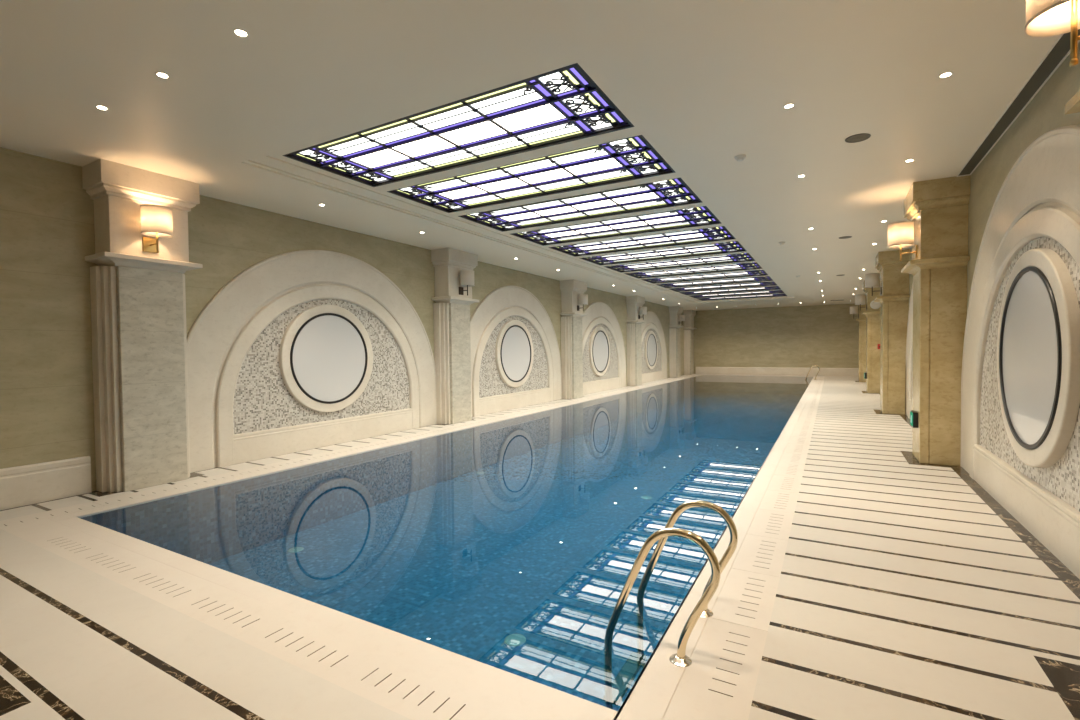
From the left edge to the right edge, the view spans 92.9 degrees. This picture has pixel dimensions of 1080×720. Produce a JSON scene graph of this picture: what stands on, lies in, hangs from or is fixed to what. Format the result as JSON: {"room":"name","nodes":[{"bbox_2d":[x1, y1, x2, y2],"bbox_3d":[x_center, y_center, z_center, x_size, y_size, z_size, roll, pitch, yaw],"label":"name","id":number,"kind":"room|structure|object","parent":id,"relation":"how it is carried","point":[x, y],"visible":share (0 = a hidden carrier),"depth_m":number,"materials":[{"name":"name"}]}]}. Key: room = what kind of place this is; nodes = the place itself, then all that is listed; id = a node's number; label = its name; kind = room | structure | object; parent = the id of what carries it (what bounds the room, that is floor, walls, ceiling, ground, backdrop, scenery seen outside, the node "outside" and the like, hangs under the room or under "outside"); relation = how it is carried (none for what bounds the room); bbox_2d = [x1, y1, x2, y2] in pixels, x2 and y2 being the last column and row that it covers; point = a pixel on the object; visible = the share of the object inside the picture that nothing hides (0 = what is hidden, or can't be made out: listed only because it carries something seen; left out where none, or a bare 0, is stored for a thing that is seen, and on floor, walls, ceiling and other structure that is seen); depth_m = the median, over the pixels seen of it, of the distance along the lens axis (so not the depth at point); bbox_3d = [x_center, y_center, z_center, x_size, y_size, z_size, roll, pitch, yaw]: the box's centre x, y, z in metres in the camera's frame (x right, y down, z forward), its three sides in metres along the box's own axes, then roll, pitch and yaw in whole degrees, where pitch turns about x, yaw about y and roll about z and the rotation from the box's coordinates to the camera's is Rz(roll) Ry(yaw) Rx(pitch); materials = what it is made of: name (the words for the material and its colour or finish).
{"room":"indoor swimming pool","nodes":[
{"label":"indoor swimming pool","id":0,"kind":"room"},
{"bbox_2d":[0,147,683,491],"bbox_3d":[0.288,-0.572,15.812,0.200,3.840,34.200,0,1,30],"label":"wall","id":1,"kind":"structure","parent":0,"point":[47,233],"depth_m":5.80,"materials":[{"name":"stone"}]},
{"bbox_2d":[0,456,91,509],"bbox_3d":[-6.614,1.388,3.428,0.035,0.420,5.760,0,1,30],"label":"baseboard","id":2,"kind":"structure","parent":1,"relation":"attached to","point":[24,485],"depth_m":5.57,"materials":[{"name":"beige stone"}]},
{"bbox_2d":[187,250,436,472],"bbox_3d":[-3.482,-0.207,8.904,0.066,3.300,4.950,0,1,30],"label":"arched niche","id":3,"kind":"object","parent":1,"relation":"attached to","point":[241,408],"visible":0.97,"depth_m":8.02,"materials":[{"name":"beige stone"}]},
{"bbox_2d":[279,305,372,411],"bbox_3d":[-3.558,-0.028,8.728,0.082,1.820,1.820,0,1,30],"label":"panel","id":4,"kind":"object","parent":3,"relation":"attached to","point":[326,352],"visible":1,"depth_m":8.62,"materials":[{"name":"beige stone"}]},
{"bbox_2d":[470,286,561,416],"bbox_3d":[-0.572,-0.353,14.028,0.066,3.300,4.960,0,1,30],"label":"arched niche","id":5,"kind":"object","parent":1,"relation":"attached to","point":[489,393],"visible":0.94,"depth_m":13.61,"materials":[{"name":"beige stone"}]},
{"bbox_2d":[495,320,533,386],"bbox_3d":[-0.655,-0.173,13.839,0.082,1.820,1.820,0,1,30],"label":"panel","id":6,"kind":"object","parent":5,"relation":"attached to","point":[514,353],"visible":1,"depth_m":13.74,"materials":[{"name":"beige"}]},
{"bbox_2d":[582,302,625,394],"bbox_3d":[2.347,-0.498,19.165,0.066,3.300,4.820,0,1,30],"label":"arched niche","id":7,"kind":"object","parent":1,"relation":"attached to","point":[600,314],"visible":0.77,"depth_m":19.30,"materials":[{"name":"beige stone"}]},
{"bbox_2d":[589,327,609,375],"bbox_3d":[2.214,-0.316,18.889,0.082,1.820,1.820,0,1,30],"label":"panel","id":8,"kind":"object","parent":7,"relation":"attached to","point":[599,345],"visible":1,"depth_m":18.77,"materials":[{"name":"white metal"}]},
{"bbox_2d":[641,311,666,382],"bbox_3d":[5.332,-0.647,24.420,0.066,3.300,4.910,0,1,30],"label":"arched niche","id":9,"kind":"object","parent":1,"relation":"attached to","point":[659,372],"visible":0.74,"depth_m":24.84,"materials":[{"name":"beige stone"}]},
{"bbox_2d":[644,331,657,368],"bbox_3d":[5.256,-0.467,24.244,0.082,1.820,1.820,0,1,30],"label":"panel","id":10,"kind":"object","parent":9,"relation":"attached to","point":[650,348],"visible":1,"depth_m":24.06,"materials":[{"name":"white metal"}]},
{"bbox_2d":[0,0,1059,310],"bbox_3d":[4.256,-2.585,13.500,9.380,0.200,34.600,0,1,30],"label":"ceiling","id":11,"kind":"structure","parent":0,"point":[706,83],"depth_m":4.32,"materials":[{"name":"paint"}]},
{"bbox_2d":[95,105,108,110],"bbox_3d":[-3.815,-2.195,4.475,0.096,0.004,0.096,0,1,30],"label":"recessed light","id":12,"kind":"object","parent":11,"relation":"in","point":[96,106],"visible":1,"depth_m":4.47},
{"bbox_2d":[155,72,169,78],"bbox_3d":[-2.911,-2.194,3.961,0.096,0.004,0.096,0,1,30],"label":"recessed light","id":13,"kind":"object","parent":11,"relation":"in","point":[159,74],"visible":1,"depth_m":3.96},
{"bbox_2d":[233,29,248,37],"bbox_3d":[-2.006,-2.192,3.447,0.096,0.004,0.096,0,1,30],"label":"recessed light","id":14,"kind":"object","parent":11,"relation":"in","point":[239,32],"visible":1,"depth_m":3.45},
{"bbox_2d":[282,63,634,186],"bbox_3d":[-0.977,-2.347,5.441,3.660,0.075,1.330,0,1,30],"label":"skylight panel","id":15,"kind":"object","parent":11,"relation":"attached to","point":[564,104],"visible":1,"depth_m":5.27,"materials":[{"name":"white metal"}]},
{"bbox_2d":[387,135,674,212],"bbox_3d":[-0.209,-2.385,6.793,3.660,0.075,1.330,0,1,30],"label":"skylight panel","id":16,"kind":"object","parent":11,"relation":"attached to","point":[632,158],"visible":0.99,"depth_m":6.70,"materials":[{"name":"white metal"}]},
{"bbox_2d":[458,178,701,231],"bbox_3d":[0.559,-2.424,8.145,3.660,0.075,1.330,0,1,30],"label":"skylight panel","id":17,"kind":"object","parent":11,"relation":"attached to","point":[671,192],"visible":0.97,"depth_m":8.11,"materials":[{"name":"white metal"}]},
{"bbox_2d":[511,206,720,245],"bbox_3d":[1.326,-2.462,9.496,3.660,0.075,1.330,0,1,30],"label":"skylight panel","id":18,"kind":"object","parent":11,"relation":"attached to","point":[696,216],"visible":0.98,"depth_m":9.50,"materials":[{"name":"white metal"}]},
{"bbox_2d":[548,226,734,256],"bbox_3d":[2.094,-2.500,10.848,3.660,0.075,1.330,0,1,30],"label":"skylight panel","id":19,"kind":"object","parent":11,"relation":"attached to","point":[712,234],"visible":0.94,"depth_m":10.88,"materials":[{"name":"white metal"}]},
{"bbox_2d":[580,241,745,264],"bbox_3d":[2.862,-2.539,12.200,3.660,0.075,1.330,0,1,30],"label":"skylight panel","id":20,"kind":"object","parent":11,"relation":"attached to","point":[735,246],"visible":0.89,"depth_m":12.26,"materials":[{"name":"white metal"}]},
{"bbox_2d":[604,253,754,272],"bbox_3d":[3.630,-2.577,13.551,3.660,0.075,1.330,0,1,30],"label":"skylight panel","id":21,"kind":"object","parent":11,"relation":"attached to","point":[742,257],"visible":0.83,"depth_m":13.64,"materials":[{"name":"white glass"}]},
{"bbox_2d":[624,262,761,278],"bbox_3d":[4.398,-2.615,14.903,3.660,0.075,1.330,0,1,30],"label":"skylight panel","id":22,"kind":"object","parent":11,"relation":"attached to","point":[753,265],"visible":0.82,"depth_m":15.03,"materials":[{"name":"white glass"}]},
{"bbox_2d":[641,270,767,283],"bbox_3d":[5.166,-2.654,16.255,3.660,0.075,1.330,0,1,30],"label":"skylight panel","id":23,"kind":"object","parent":11,"relation":"attached to","point":[754,272],"visible":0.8,"depth_m":16.39,"materials":[{"name":"white glass"}]},
{"bbox_2d":[655,276,772,287],"bbox_3d":[5.934,-2.692,17.606,3.660,0.075,1.330,0,1,30],"label":"skylight panel","id":24,"kind":"object","parent":11,"relation":"attached to","point":[764,278],"visible":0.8,"depth_m":17.77,"materials":[{"name":"white glass"}]},
{"bbox_2d":[670,281,776,291],"bbox_3d":[6.701,-2.730,18.958,3.660,0.075,1.330,0,1,30],"label":"skylight panel","id":25,"kind":"object","parent":11,"relation":"attached to","point":[773,283],"visible":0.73,"depth_m":19.14,"materials":[{"name":"white glass"}]},
{"bbox_2d":[679,286,779,294],"bbox_3d":[7.469,-2.768,20.309,3.660,0.075,1.330,0,1,30],"label":"skylight panel","id":26,"kind":"object","parent":11,"relation":"attached to","point":[770,287],"visible":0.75,"depth_m":20.50,"materials":[{"name":"white glass"}]},
{"bbox_2d":[690,290,783,297],"bbox_3d":[8.237,-2.807,21.661,3.660,0.075,1.330,0,1,30],"label":"skylight panel","id":27,"kind":"object","parent":11,"relation":"attached to","point":[773,291],"visible":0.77,"depth_m":21.88,"materials":[{"name":"white glass"}]},
{"bbox_2d":[734,154,745,161],"bbox_3d":[2.256,-2.269,5.787,0.124,0.048,0.124,0,1,30],"label":"smoke detector","id":28,"kind":"object","parent":11,"relation":"attached to","point":[741,157],"visible":1,"depth_m":5.76,"materials":[{"name":"white plastic"}]},
{"bbox_2d":[696,293,786,300],"bbox_3d":[9.005,-2.845,23.013,3.660,0.075,1.330,0,1,30],"label":"skylight panel","id":29,"kind":"object","parent":11,"relation":"attached to","point":[784,294],"visible":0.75,"depth_m":23.27,"materials":[{"name":"white glass"}]},
{"bbox_2d":[783,104,794,108],"bbox_3d":[2.223,-2.264,4.586,0.096,0.004,0.096,0,1,30],"label":"recessed light","id":30,"kind":"object","parent":11,"relation":"in","point":[788,106],"visible":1,"depth_m":4.59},
{"bbox_2d":[845,133,870,142],"bbox_3d":[3.282,-2.290,5.307,0.230,0.008,0.230,0,1,30],"label":"ceiling speaker","id":31,"kind":"object","parent":11,"relation":"attached to","point":[863,136],"visible":1,"depth_m":5.30},
{"bbox_2d":[847,135,868,141],"bbox_3d":[3.282,-2.288,5.307,0.200,0.004,0.200,0,1,30],"label":"grille","id":32,"kind":"object","parent":31,"relation":"attached to","point":[854,138],"depth_m":5.30,"materials":[{"name":"grey metal"}]},
{"bbox_2d":[938,72,952,77],"bbox_3d":[3.227,-2.264,4.085,0.096,0.004,0.096,0,1,30],"label":"recessed light","id":33,"kind":"object","parent":11,"relation":"in","point":[947,74],"visible":1,"depth_m":4.09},
{"bbox_2d":[956,29,1079,176],"bbox_3d":[4.174,-2.278,4.409,0.140,0.012,4.840,0,1,30],"label":"ceiling vent","id":34,"kind":"object","parent":11,"relation":"in","point":[1060,49],"visible":1,"depth_m":4.47,"materials":[{"name":"metal"}]},
{"bbox_2d":[0,374,1079,719],"bbox_3d":[4.251,1.381,13.500,9.380,0.250,34.400,0,1,30],"label":"floor","id":35,"kind":"structure","parent":0,"point":[906,590],"depth_m":2.98,"materials":[{"name":"stone"}]},
{"bbox_2d":[0,502,102,528],"bbox_3d":[-4.904,1.567,5.138,0.320,0.050,0.772,0,1,30],"label":"drain slab","id":36,"kind":"object","parent":35,"relation":"on","point":[89,505],"visible":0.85,"depth_m":5.12,"materials":[{"name":"stone"}]},
{"bbox_2d":[30,530,115,558],"bbox_3d":[-3.947,1.574,4.335,0.772,0.050,0.320,0,1,30],"label":"drain slab","id":37,"kind":"object","parent":35,"relation":"on","point":[75,543],"visible":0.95,"depth_m":4.32,"materials":[{"name":"stone"}]},
{"bbox_2d":[67,545,162,579],"bbox_3d":[-3.276,1.575,3.953,0.772,0.050,0.320,0,1,30],"label":"drain slab","id":38,"kind":"object","parent":35,"relation":"on","point":[114,562],"visible":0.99,"depth_m":3.94,"materials":[{"name":"stone"}]},
{"bbox_2d":[92,485,183,505],"bbox_3d":[-4.521,1.548,5.812,0.320,0.050,0.772,0,1,30],"label":"drain slab","id":39,"kind":"object","parent":35,"relation":"on","point":[127,497],"visible":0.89,"depth_m":5.78,"materials":[{"name":"stone"}]},
{"bbox_2d":[82,159,202,492],"bbox_3d":[-4.747,-0.355,6.230,0.510,3.740,1.010,0,1,30],"label":"stone column","id":40,"kind":"structure","parent":35,"relation":"on","point":[138,297],"depth_m":6.01,"materials":[{"name":"stone"}]},
{"bbox_2d":[140,204,172,252],"bbox_3d":[-4.509,-1.522,6.039,0.337,0.527,0.306,0,1,30],"label":"wall sconce","id":41,"kind":"object","parent":40,"relation":"attached to","point":[156,220],"visible":1,"depth_m":5.95,"materials":[{"name":"fabric"}]},
{"bbox_2d":[112,564,219,605],"bbox_3d":[-2.604,1.576,3.572,0.772,0.050,0.320,0,1,30],"label":"drain slab","id":42,"kind":"object","parent":35,"relation":"on","point":[167,585],"visible":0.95,"depth_m":3.55,"materials":[{"name":"stone"}]},
{"bbox_2d":[173,471,247,487],"bbox_3d":[-4.139,1.529,6.485,0.320,0.050,0.772,0,1,30],"label":"drain slab","id":43,"kind":"object","parent":35,"relation":"on","point":[215,478],"visible":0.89,"depth_m":6.46,"materials":[{"name":"stone"}]},
{"bbox_2d":[168,586,290,638],"bbox_3d":[-1.933,1.577,3.191,0.772,0.050,0.320,0,1,30],"label":"drain slab","id":44,"kind":"object","parent":35,"relation":"on","point":[237,615],"visible":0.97,"depth_m":3.17,"materials":[{"name":"stone"}]},
{"bbox_2d":[237,460,301,473],"bbox_3d":[-3.756,1.510,7.159,0.320,0.050,0.772,0,1,30],"label":"drain slab","id":45,"kind":"object","parent":35,"relation":"on","point":[287,462],"visible":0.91,"depth_m":7.15,"materials":[{"name":"stone"}]},
{"bbox_2d":[239,613,381,682],"bbox_3d":[-1.262,1.578,2.809,0.772,0.050,0.320,0,1,30],"label":"drain slab","id":46,"kind":"object","parent":35,"relation":"on","point":[324,652],"visible":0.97,"depth_m":2.79,"materials":[{"name":"stone"}]},
{"bbox_2d":[291,451,346,461],"bbox_3d":[-3.373,1.490,7.833,0.320,0.050,0.772,0,1,30],"label":"drain slab","id":47,"kind":"object","parent":35,"relation":"on","point":[330,453],"visible":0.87,"depth_m":7.81,"materials":[{"name":"stone"}]},
{"bbox_2d":[334,443,382,451],"bbox_3d":[-2.991,1.471,8.506,0.320,0.050,0.772,0,1,30],"label":"drain slab","id":48,"kind":"object","parent":35,"relation":"on","point":[368,445],"visible":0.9,"depth_m":8.49,"materials":[{"name":"stone"}]},
{"bbox_2d":[372,436,414,443],"bbox_3d":[-2.608,1.452,9.180,0.320,0.050,0.772,0,1,30],"label":"drain slab","id":49,"kind":"object","parent":35,"relation":"on","point":[400,438],"visible":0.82,"depth_m":9.13,"materials":[{"name":"stone"}]},
{"bbox_2d":[2,374,824,719],"bbox_3d":[4.770,1.225,15.761,6.650,0.050,28.810,0,1,30],"label":"stone","id":50,"kind":"object","parent":35,"relation":"on","point":[504,708],"visible":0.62,"depth_m":2.28,"materials":[{"name":"stone"}]},
{"bbox_2d":[332,649,501,719],"bbox_3d":[-0.591,1.579,2.428,0.772,0.050,0.320,0,1,30],"label":"drain slab","id":51,"kind":"object","parent":35,"relation":"on","point":[411,689],"visible":0.99,"depth_m":2.42,"materials":[{"name":"stone"}]},
{"bbox_2d":[405,430,441,436],"bbox_3d":[-2.225,1.433,9.854,0.320,0.050,0.772,0,1,30],"label":"drain slab","id":52,"kind":"object","parent":35,"relation":"on","point":[429,431],"visible":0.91,"depth_m":9.84,"materials":[{"name":"stone"}]},
{"bbox_2d":[80,408,791,710],"bbox_3d":[4.849,1.669,15.901,5.650,0.896,28.150,0,1,30],"label":"swimming pool","id":53,"kind":"object","parent":35,"relation":"in","point":[543,545],"visible":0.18,"depth_m":6.77,"materials":[{"name":"liquid"}]},
{"bbox_2d":[287,547,303,552],"bbox_3d":[-3.105,2.406,6.526,0.190,0.009,0.190,0,1,30],"label":"inlet","id":54,"kind":"object","parent":53,"relation":"on","point":[294,549],"visible":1,"depth_m":6.51,"materials":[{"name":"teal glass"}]},
{"bbox_2d":[48,375,817,719],"bbox_3d":[4.849,1.208,15.899,6.010,0.024,28.502,0,1,30],"label":"pool coping","id":55,"kind":"object","parent":53,"relation":"on","point":[650,696],"visible":0.87,"depth_m":3.11,"materials":[{"name":"stone"}]},
{"bbox_2d":[504,634,525,645],"bbox_3d":[-0.214,2.420,4.447,0.190,0.009,0.190,0,1,30],"label":"inlet","id":56,"kind":"object","parent":53,"relation":"on","point":[512,639],"visible":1,"depth_m":4.44,"materials":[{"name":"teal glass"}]},
{"bbox_2d":[641,496,651,498],"bbox_3d":[1.794,2.305,8.630,0.190,0.009,0.190,0,1,30],"label":"inlet","id":57,"kind":"object","parent":53,"relation":"on","point":[643,497],"visible":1,"depth_m":8.60,"materials":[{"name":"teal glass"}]},
{"bbox_2d":[603,500,737,709],"bbox_3d":[0.748,1.647,2.924,0.637,1.592,0.652,0,1,30],"label":"pool ladder","id":58,"kind":"object","parent":53,"relation":"on","point":[614,692],"visible":0.94,"depth_m":2.81,"materials":[{"name":"metal"}]},
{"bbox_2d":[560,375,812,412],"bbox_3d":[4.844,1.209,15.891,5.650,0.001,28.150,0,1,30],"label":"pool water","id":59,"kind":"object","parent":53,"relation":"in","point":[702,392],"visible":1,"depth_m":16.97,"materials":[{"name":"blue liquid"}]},
{"bbox_2d":[805,365,819,379],"bbox_3d":[12.895,1.041,24.307,0.637,1.592,0.652,0,1,30],"label":"pool ladder","id":60,"kind":"object","parent":53,"relation":"on","point":[813,365],"visible":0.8,"depth_m":24.03,"materials":[{"name":"metal"}]},
{"bbox_2d":[433,425,464,430],"bbox_3d":[-1.843,1.414,10.527,0.320,0.050,0.772,0,1,30],"label":"drain slab","id":61,"kind":"object","parent":35,"relation":"on","point":[452,426],"visible":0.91,"depth_m":10.55,"materials":[{"name":"stone"}]},
{"bbox_2d":[431,248,478,423],"bbox_3d":[-1.839,-0.500,11.350,0.510,3.740,1.010,0,1,30],"label":"stone column","id":62,"kind":"structure","parent":35,"relation":"on","point":[451,310],"depth_m":11.05,"materials":[{"name":"beige stone"}]},
{"bbox_2d":[459,270,474,294],"bbox_3d":[-1.591,-1.667,11.176,0.337,0.527,0.306,0,1,30],"label":"wall sconce","id":63,"kind":"object","parent":62,"relation":"attached to","point":[466,276],"visible":1,"depth_m":11.06,"materials":[{"name":"fabric"}]},
{"bbox_2d":[457,420,486,425],"bbox_3d":[-1.460,1.395,11.201,0.320,0.050,0.772,0,1,30],"label":"drain slab","id":64,"kind":"object","parent":35,"relation":"on","point":[476,421],"visible":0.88,"depth_m":11.23,"materials":[{"name":"stone"}]},
{"bbox_2d":[481,416,504,420],"bbox_3d":[-1.077,1.376,11.875,0.320,0.050,0.772,0,1,30],"label":"drain slab","id":65,"kind":"object","parent":35,"relation":"on","point":[495,417],"visible":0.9,"depth_m":11.86,"materials":[{"name":"stone"}]},
{"bbox_2d":[500,412,523,416],"bbox_3d":[-0.695,1.357,12.548,0.320,0.050,0.772,0,1,30],"label":"drain slab","id":66,"kind":"object","parent":35,"relation":"on","point":[514,413],"visible":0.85,"depth_m":12.55,"materials":[{"name":"stone"}]},
{"bbox_2d":[516,409,537,412],"bbox_3d":[-0.312,1.338,13.222,0.320,0.050,0.772,0,1,30],"label":"drain slab","id":67,"kind":"object","parent":35,"relation":"on","point":[528,410],"visible":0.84,"depth_m":13.13,"materials":[{"name":"stone"}]},
{"bbox_2d":[533,406,551,409],"bbox_3d":[0.071,1.319,13.896,0.320,0.050,0.772,0,1,30],"label":"drain slab","id":68,"kind":"object","parent":35,"relation":"on","point":[542,407],"visible":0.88,"depth_m":13.96,"materials":[{"name":"stone"}]},
{"bbox_2d":[547,403,563,406],"bbox_3d":[0.454,1.300,14.569,0.320,0.050,0.772,0,1,30],"label":"drain slab","id":69,"kind":"object","parent":35,"relation":"on","point":[557,404],"visible":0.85,"depth_m":14.45,"materials":[{"name":"stone"}]},
{"bbox_2d":[560,401,577,403],"bbox_3d":[0.836,1.280,15.243,0.320,0.050,0.772,0,1,30],"label":"drain slab","id":70,"kind":"object","parent":35,"relation":"on","point":[566,402],"visible":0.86,"depth_m":15.20,"materials":[{"name":"stone"}]},
{"bbox_2d":[560,279,587,398],"bbox_3d":[1.114,-0.647,16.548,0.510,3.740,1.010,0,1,30],"label":"stone column","id":71,"kind":"structure","parent":35,"relation":"on","point":[571,319],"depth_m":16.24,"materials":[{"name":"beige stone"}]},
{"bbox_2d":[577,294,587,310],"bbox_3d":[1.362,-1.815,16.374,0.337,0.527,0.306,0,1,30],"label":"wall sconce","id":72,"kind":"object","parent":71,"relation":"attached to","point":[582,298],"visible":1,"depth_m":16.25,"materials":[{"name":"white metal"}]},
{"bbox_2d":[626,296,645,385],"bbox_3d":[4.077,-0.795,21.763,0.510,3.740,1.010,0,1,30],"label":"stone column","id":73,"kind":"structure","parent":35,"relation":"on","point":[634,333],"depth_m":21.45,"materials":[{"name":"beige stone"}]},
{"bbox_2d":[638,307,646,319],"bbox_3d":[4.324,-1.963,21.589,0.337,0.527,0.306,0,1,30],"label":"wall sconce","id":74,"kind":"object","parent":73,"relation":"attached to","point":[643,310],"visible":1,"depth_m":21.47,"materials":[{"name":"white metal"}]},
{"bbox_2d":[669,306,683,377],"bbox_3d":[7.287,-0.955,27.413,0.510,3.740,1.010,0,1,30],"label":"stone column","id":75,"kind":"structure","parent":35,"relation":"on","point":[675,311],"depth_m":27.09,"materials":[{"name":"beige stone"}]},
{"bbox_2d":[679,315,684,324],"bbox_3d":[7.534,-2.123,27.239,0.337,0.527,0.306,0,1,30],"label":"wall sconce","id":76,"kind":"object","parent":75,"relation":"attached to","point":[681,317],"visible":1,"depth_m":27.11,"materials":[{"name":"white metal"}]},
{"bbox_2d":[683,310,696,374],"bbox_3d":[8.783,-1.030,30.047,0.510,3.740,1.010,0,1,30],"label":"stone column","id":77,"kind":"structure","parent":35,"relation":"on","point":[689,328],"depth_m":29.73,"materials":[{"name":"beige stone"}]},
{"bbox_2d":[674,618,767,717],"bbox_3d":[0.948,1.557,2.624,0.320,0.050,0.772,0,1,30],"label":"drain slab","id":78,"kind":"object","parent":35,"relation":"on","point":[726,658],"visible":0.98,"depth_m":2.56,"materials":[{"name":"stone"}]},
{"bbox_2d":[709,568,779,631],"bbox_3d":[1.331,1.538,3.298,0.320,0.050,0.772,0,1,30],"label":"drain slab","id":79,"kind":"object","parent":35,"relation":"on","point":[746,598],"visible":0.96,"depth_m":3.25,"materials":[{"name":"stone"}]},
{"bbox_2d":[731,534,787,576],"bbox_3d":[1.713,1.519,3.972,0.320,0.050,0.772,0,1,30],"label":"drain slab","id":80,"kind":"object","parent":35,"relation":"on","point":[757,554],"visible":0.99,"depth_m":3.93,"materials":[{"name":"stone"}]},
{"bbox_2d":[747,509,793,539],"bbox_3d":[2.096,1.500,4.645,0.320,0.050,0.772,0,1,30],"label":"drain slab","id":81,"kind":"object","parent":35,"relation":"on","point":[766,523],"visible":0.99,"depth_m":4.61,"materials":[{"name":"stone"}]},
{"bbox_2d":[758,490,798,513],"bbox_3d":[2.479,1.481,5.319,0.320,0.050,0.772,0,1,30],"label":"drain slab","id":82,"kind":"object","parent":35,"relation":"on","point":[780,501],"visible":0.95,"depth_m":5.29,"materials":[{"name":"stone"}]},
{"bbox_2d":[767,474,801,492],"bbox_3d":[2.861,1.462,5.993,0.320,0.050,0.772,0,1,30],"label":"drain slab","id":83,"kind":"object","parent":35,"relation":"on","point":[783,483],"visible":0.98,"depth_m":5.97,"materials":[{"name":"stone"}]},
{"bbox_2d":[774,462,804,476],"bbox_3d":[3.244,1.443,6.666,0.320,0.050,0.772,0,1,30],"label":"drain slab","id":84,"kind":"object","parent":35,"relation":"on","point":[786,469],"visible":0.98,"depth_m":6.65,"materials":[{"name":"stone"}]},
{"bbox_2d":[779,452,806,463],"bbox_3d":[3.627,1.423,7.340,0.320,0.050,0.772,0,1,30],"label":"drain slab","id":85,"kind":"object","parent":35,"relation":"on","point":[787,457],"visible":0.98,"depth_m":7.30,"materials":[{"name":"stone"}]},
{"bbox_2d":[855,295,865,381],"bbox_3d":[14.174,-0.923,22.501,0.620,3.740,1.010,0,1,30],"label":"stone column","id":86,"kind":"structure","parent":35,"relation":"on","point":[862,318],"depth_m":22.22,"materials":[{"name":"stone"}]},
{"bbox_2d":[850,306,858,318],"bbox_3d":[13.853,-2.092,22.650,0.337,0.527,0.306,0,1,30],"label":"wall sconce","id":87,"kind":"object","parent":86,"relation":"attached to","point":[854,309],"visible":1,"depth_m":22.53,"materials":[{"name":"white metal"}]},
{"bbox_2d":[862,280,879,392],"bbox_3d":[11.231,-0.776,17.320,0.620,3.740,1.010,0,1,30],"label":"stone column","id":88,"kind":"structure","parent":35,"relation":"on","point":[872,315],"depth_m":17.02,"materials":[{"name":"stone"}]},
{"bbox_2d":[855,295,866,310],"bbox_3d":[10.910,-1.945,17.469,0.337,0.527,0.306,0,1,30],"label":"wall sconce","id":89,"kind":"object","parent":88,"relation":"attached to","point":[859,299],"visible":1,"depth_m":17.36,"materials":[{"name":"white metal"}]},
{"bbox_2d":[870,300,880,308],"bbox_3d":[11.034,-1.825,16.889,0.300,0.300,0.070,0,1,30],"label":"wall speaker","id":90,"kind":"object","parent":88,"relation":"attached to","point":[875,305],"visible":0.8,"depth_m":16.88,"materials":[{"name":"white plastic"}]},
{"bbox_2d":[874,249,909,414],"bbox_3d":[8.288,-0.629,12.139,0.620,3.740,1.010,0,1,30],"label":"stone column","id":91,"kind":"structure","parent":35,"relation":"on","point":[894,298],"depth_m":11.80,"materials":[{"name":"stone"}]},
{"bbox_2d":[865,273,881,295],"bbox_3d":[7.967,-1.798,12.289,0.337,0.527,0.306,0,1,30],"label":"wall sconce","id":92,"kind":"object","parent":91,"relation":"attached to","point":[872,280],"visible":1,"depth_m":12.18,"materials":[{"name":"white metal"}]},
{"bbox_2d":[901,175,970,465],"bbox_3d":[5.434,-0.487,7.115,0.620,3.740,1.010,0,1,30],"label":"stone column","id":93,"kind":"structure","parent":35,"relation":"on","point":[938,208],"depth_m":6.77,"materials":[{"name":"stone"}]},
{"bbox_2d":[888,221,916,260],"bbox_3d":[5.088,-1.655,7.221,0.337,0.527,0.306,0,1,30],"label":"wall sconce","id":94,"kind":"object","parent":93,"relation":"attached to","point":[900,234],"visible":1,"depth_m":7.12,"materials":[{"name":"white fabric"}]},
{"bbox_2d":[910,410,917,427],"bbox_3d":[5.203,0.820,7.145,0.068,0.210,0.260,0,1,30],"label":"exit light","id":95,"kind":"object","parent":93,"relation":"attached to","point":[913,414],"visible":1,"depth_m":7.04,"materials":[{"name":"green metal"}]},
{"bbox_2d":[1065,90,1079,114],"bbox_3d":[2.473,-0.338,1.853,0.570,3.740,1.010,0,1,30],"label":"stone column","id":96,"kind":"structure","parent":35,"relation":"on","point":[1073,106],"depth_m":2.34,"materials":[{"name":"stone"}]},
{"bbox_2d":[1025,0,1079,65],"bbox_3d":[2.272,-1.512,2.163,0.337,0.527,0.306,0,1,30],"label":"wall sconce","id":97,"kind":"object","parent":96,"relation":"attached to","point":[1044,18],"visible":1,"depth_m":2.28,"materials":[{"name":"white fabric"}]},
{"bbox_2d":[694,304,858,373],"bbox_3d":[12.772,-0.990,28.495,9.380,3.840,0.200,0,1,30],"label":"wall","id":98,"kind":"structure","parent":0,"point":[824,336],"depth_m":28.22,"materials":[{"name":"stone"}]},
{"bbox_2d":[696,367,857,375],"bbox_3d":[12.932,0.623,28.315,8.520,0.420,0.035,0,1,30],"label":"baseboard","id":99,"kind":"structure","parent":98,"relation":"attached to","point":[699,370],"depth_m":28.25,"materials":[{"name":"beige stone"}]},
{"bbox_2d":[909,41,1079,309],"bbox_3d":[8.270,-0.560,11.277,0.200,3.840,34.200,0,1,30],"label":"wall","id":100,"kind":"structure","parent":0,"point":[1045,112],"depth_m":4.90,"materials":[{"name":"paint"}]},
{"bbox_2d":[905,284,912,418],"bbox_3d":[7.103,-0.338,9.496,0.066,3.300,5.040,0,1,30],"label":"arched niche","id":101,"kind":"object","parent":100,"relation":"attached to","point":[909,341],"visible":0.24,"depth_m":11.08,"materials":[{"name":"beige stone"}]},
{"bbox_2d":[961,125,1079,578],"bbox_3d":[4.230,-0.195,4.437,0.066,3.300,5.120,0,1,30],"label":"arched niche","id":102,"kind":"object","parent":100,"relation":"attached to","point":[1036,205],"visible":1,"depth_m":4.55,"materials":[{"name":"beige stone"}]},
{"bbox_2d":[997,248,1079,467],"bbox_3d":[4.154,-0.017,4.347,0.082,1.820,1.820,0,1,30],"label":"panel","id":103,"kind":"object","parent":102,"relation":"attached to","point":[1038,339],"visible":1,"depth_m":4.10,"materials":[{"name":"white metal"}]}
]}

